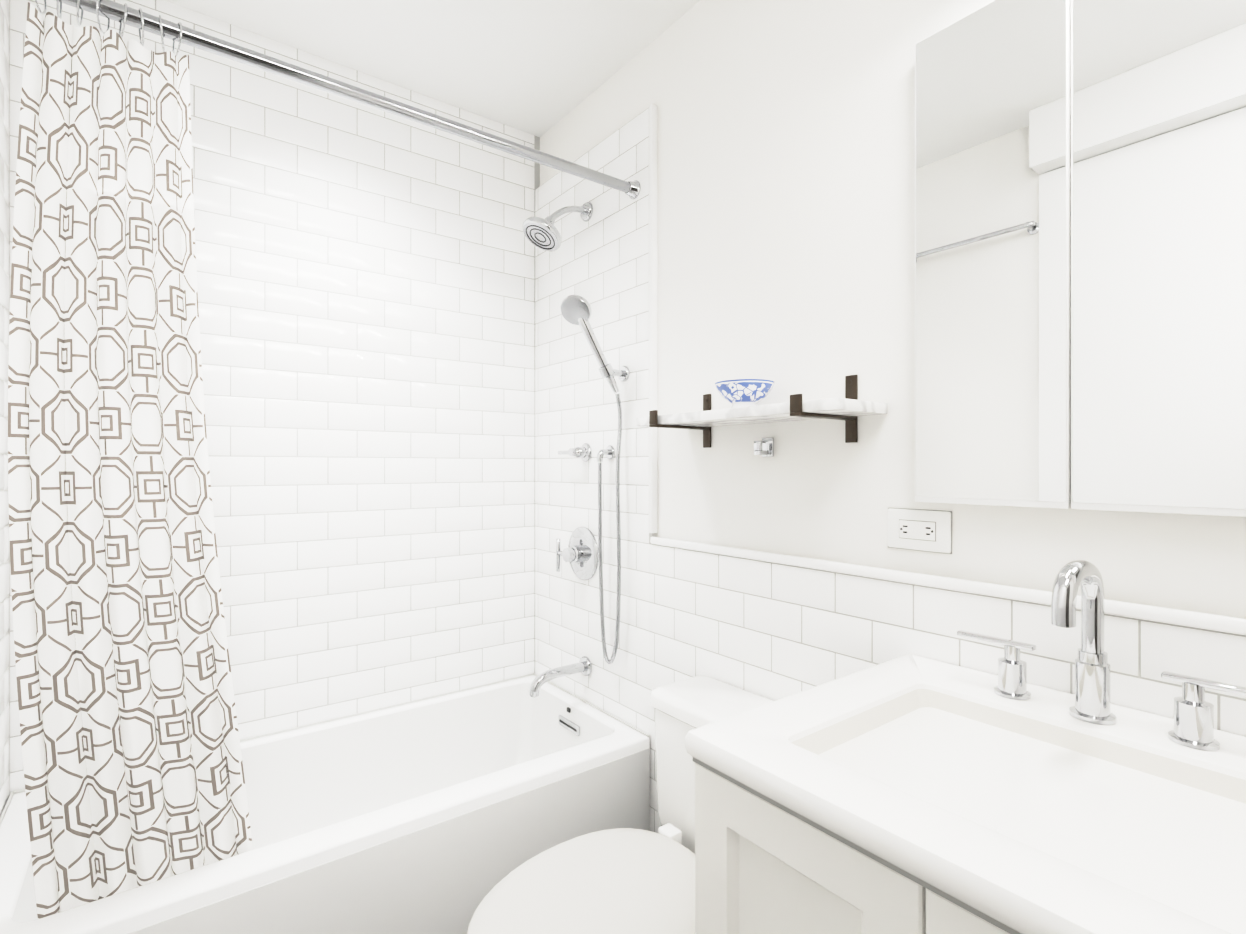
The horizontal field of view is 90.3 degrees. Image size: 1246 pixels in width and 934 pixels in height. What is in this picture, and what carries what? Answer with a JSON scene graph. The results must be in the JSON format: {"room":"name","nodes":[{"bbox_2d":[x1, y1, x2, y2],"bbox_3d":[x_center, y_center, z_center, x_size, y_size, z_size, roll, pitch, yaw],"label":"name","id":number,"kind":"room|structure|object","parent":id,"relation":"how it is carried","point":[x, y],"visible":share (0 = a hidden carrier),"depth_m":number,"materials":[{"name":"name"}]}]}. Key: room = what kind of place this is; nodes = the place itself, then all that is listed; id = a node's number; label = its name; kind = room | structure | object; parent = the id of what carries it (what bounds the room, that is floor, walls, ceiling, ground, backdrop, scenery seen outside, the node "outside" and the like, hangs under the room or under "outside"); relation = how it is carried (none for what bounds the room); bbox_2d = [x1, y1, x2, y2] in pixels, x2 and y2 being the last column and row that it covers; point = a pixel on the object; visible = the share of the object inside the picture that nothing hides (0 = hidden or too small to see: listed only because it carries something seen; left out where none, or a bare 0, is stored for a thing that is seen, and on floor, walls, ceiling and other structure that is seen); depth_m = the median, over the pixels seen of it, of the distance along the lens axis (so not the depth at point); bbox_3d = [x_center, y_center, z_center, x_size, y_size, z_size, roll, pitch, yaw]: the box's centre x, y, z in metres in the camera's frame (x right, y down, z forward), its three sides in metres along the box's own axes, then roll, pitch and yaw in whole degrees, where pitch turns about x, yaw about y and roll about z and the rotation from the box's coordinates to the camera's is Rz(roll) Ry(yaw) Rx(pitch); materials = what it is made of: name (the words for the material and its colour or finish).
{"room":"bathroom","nodes":[
{"label":"bathroom","id":0,"kind":"room"},
{"bbox_2d":[0,0,8,816],"bbox_3d":[-0.642,0.008,0.296,0.142,2.430,2.742,0,0,-37],"label":"wall","id":1,"kind":"structure","parent":0,"point":[4,360],"depth_m":1.38,"materials":[{"name":"white paint"}]},
{"bbox_2d":[9,0,539,795],"bbox_3d":[-0.894,0.007,1.898,1.632,2.430,0.120,0,0,-37],"label":"wall","id":2,"kind":"structure","parent":0,"point":[365,280],"depth_m":1.88,"materials":[{"name":"white tile"}]},
{"bbox_2d":[166,0,700,136],"bbox_3d":[-0.066,-1.258,0.806,1.632,0.100,2.860,0,0,-37],"label":"ceiling","id":3,"kind":"structure","parent":0,"point":[538,68],"depth_m":1.76,"materials":[{"name":"white paint"}]},
{"bbox_2d":[535,0,1245,832],"bbox_3d":[0.563,0.007,1.210,0.142,2.430,2.742,0,0,-37],"label":"wall","id":4,"kind":"structure","parent":0,"point":[761,226],"depth_m":1.41,"materials":[{"name":"white paint"}]},
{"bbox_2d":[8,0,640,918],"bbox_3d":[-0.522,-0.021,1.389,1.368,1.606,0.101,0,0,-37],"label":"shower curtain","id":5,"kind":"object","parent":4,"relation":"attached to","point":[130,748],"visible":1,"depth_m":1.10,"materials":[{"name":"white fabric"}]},
{"bbox_2d":[522,202,592,251],"bbox_3d":[-0.202,-0.755,1.914,0.225,0.178,0.128,0,0,-37],"label":"shower head","id":6,"kind":"object","parent":4,"relation":"attached to","point":[541,233],"visible":1,"depth_m":1.88},
{"bbox_2d":[529,656,591,696],"bbox_3d":[-0.199,0.649,1.926,0.205,0.085,0.062,0,0,-37],"label":"tub spout","id":7,"kind":"object","parent":4,"relation":"attached to","point":[583,665],"visible":1,"depth_m":1.92,"materials":[{"name":"silver metal"}]},
{"bbox_2d":[557,443,591,461],"bbox_3d":[-0.159,-0.047,1.993,0.060,0.060,0.118,0,0,-37],"label":"shower valve","id":8,"kind":"object","parent":4,"relation":"attached to","point":[583,452],"visible":1,"depth_m":1.96,"materials":[{"name":"silver metal"}]},
{"bbox_2d":[556,527,598,579],"bbox_3d":[-0.154,0.278,1.980,0.067,0.172,0.172,0,0,-37],"label":"shower valve","id":9,"kind":"object","parent":4,"relation":"attached to","point":[580,553],"visible":0.96,"depth_m":1.97,"materials":[{"name":"silver metal"}]},
{"bbox_2d":[560,295,629,663],"bbox_3d":[-0.093,0.054,1.786,0.206,1.060,0.131,0,0,-37],"label":"shower","id":10,"kind":"object","parent":4,"relation":"attached to","point":[575,309],"visible":1,"depth_m":1.80,"materials":[{"name":"silver metal"}]},
{"bbox_2d":[636,375,886,447],"bbox_3d":[0.267,-0.117,1.365,0.184,0.136,0.570,0,0,-37],"label":"shelf","id":11,"kind":"object","parent":4,"relation":"attached to","point":[849,408],"visible":1,"depth_m":1.25,"materials":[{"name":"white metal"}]},
{"bbox_2d":[714,379,774,407],"bbox_3d":[0.268,-0.154,1.369,0.131,0.062,0.131,0,0,-37],"label":"bowl","id":12,"kind":"object","parent":11,"relation":"on","point":[736,393],"visible":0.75,"depth_m":1.33,"materials":[{"name":"blue ceramic"}]},
{"bbox_2d":[754,437,773,456],"bbox_3d":[0.319,-0.045,1.415,0.040,0.044,0.032,0,0,-37],"label":"robe hook","id":13,"kind":"object","parent":4,"relation":"attached to","point":[764,447],"visible":1,"depth_m":1.41,"materials":[{"name":"silver metal"}]},
{"bbox_2d":[888,508,951,553],"bbox_3d":[0.544,0.117,1.145,0.009,0.076,0.120,0,0,-37],"label":"electrical outlet plate","id":14,"kind":"object","parent":4,"relation":"attached to","point":[921,530],"visible":1,"depth_m":1.14,"materials":[{"name":"white plastic"}]},
{"bbox_2d":[650,537,1245,634],"bbox_3d":[0.671,0.204,0.948,0.010,0.020,1.955,0,0,-37],"label":"trim","id":15,"kind":"structure","parent":4,"relation":"attached to","point":[1227,624],"depth_m":1.04,"materials":[{"name":"white tile"}]},
{"bbox_2d":[915,0,1245,516],"bbox_3d":[0.718,-0.350,0.893,0.038,0.825,0.590,0,0,-37],"label":"medicine cabinet mirror","id":16,"kind":"object","parent":4,"relation":"attached to","point":[1080,254],"visible":0.98,"depth_m":0.91,"materials":[{"name":"white mirror"}]},
{"bbox_3d":[-0.066,1.273,0.806,1.632,0.100,2.860,0,0,-37],"label":"floor","id":17,"kind":"structure","parent":0,"visible":0},
{"bbox_2d":[0,673,649,933],"bbox_3d":[-0.666,0.986,1.578,1.365,0.474,0.660,0,0,-37],"label":"bathtub","id":18,"kind":"object","parent":17,"relation":"on","point":[445,813],"visible":0.77,"depth_m":1.48,"materials":[{"name":"white ceramic"}]},
{"bbox_2d":[467,676,772,933],"bbox_3d":[0.036,0.872,1.204,0.697,0.702,0.388,0,0,-37],"label":"toilet","id":19,"kind":"object","parent":17,"relation":"on","point":[624,881],"visible":0.48,"depth_m":1.21,"materials":[{"name":"white ceramic"}]},
{"bbox_2d":[685,560,1245,933],"bbox_3d":[0.478,0.672,0.724,0.574,1.100,0.620,0,0,-37],"label":"bathroom vanity","id":20,"kind":"object","parent":17,"relation":"on","point":[909,794],"visible":1,"depth_m":0.72,"materials":[{"name":"white paint"}]},
{"bbox_2d":[957,560,1245,750],"bbox_3d":[0.606,0.232,0.820,0.153,0.220,0.360,0,0,-37],"label":"faucet","id":21,"kind":"object","parent":20,"relation":"on","point":[1091,716],"depth_m":0.83,"materials":[{"name":"silver metal"}]}
]}

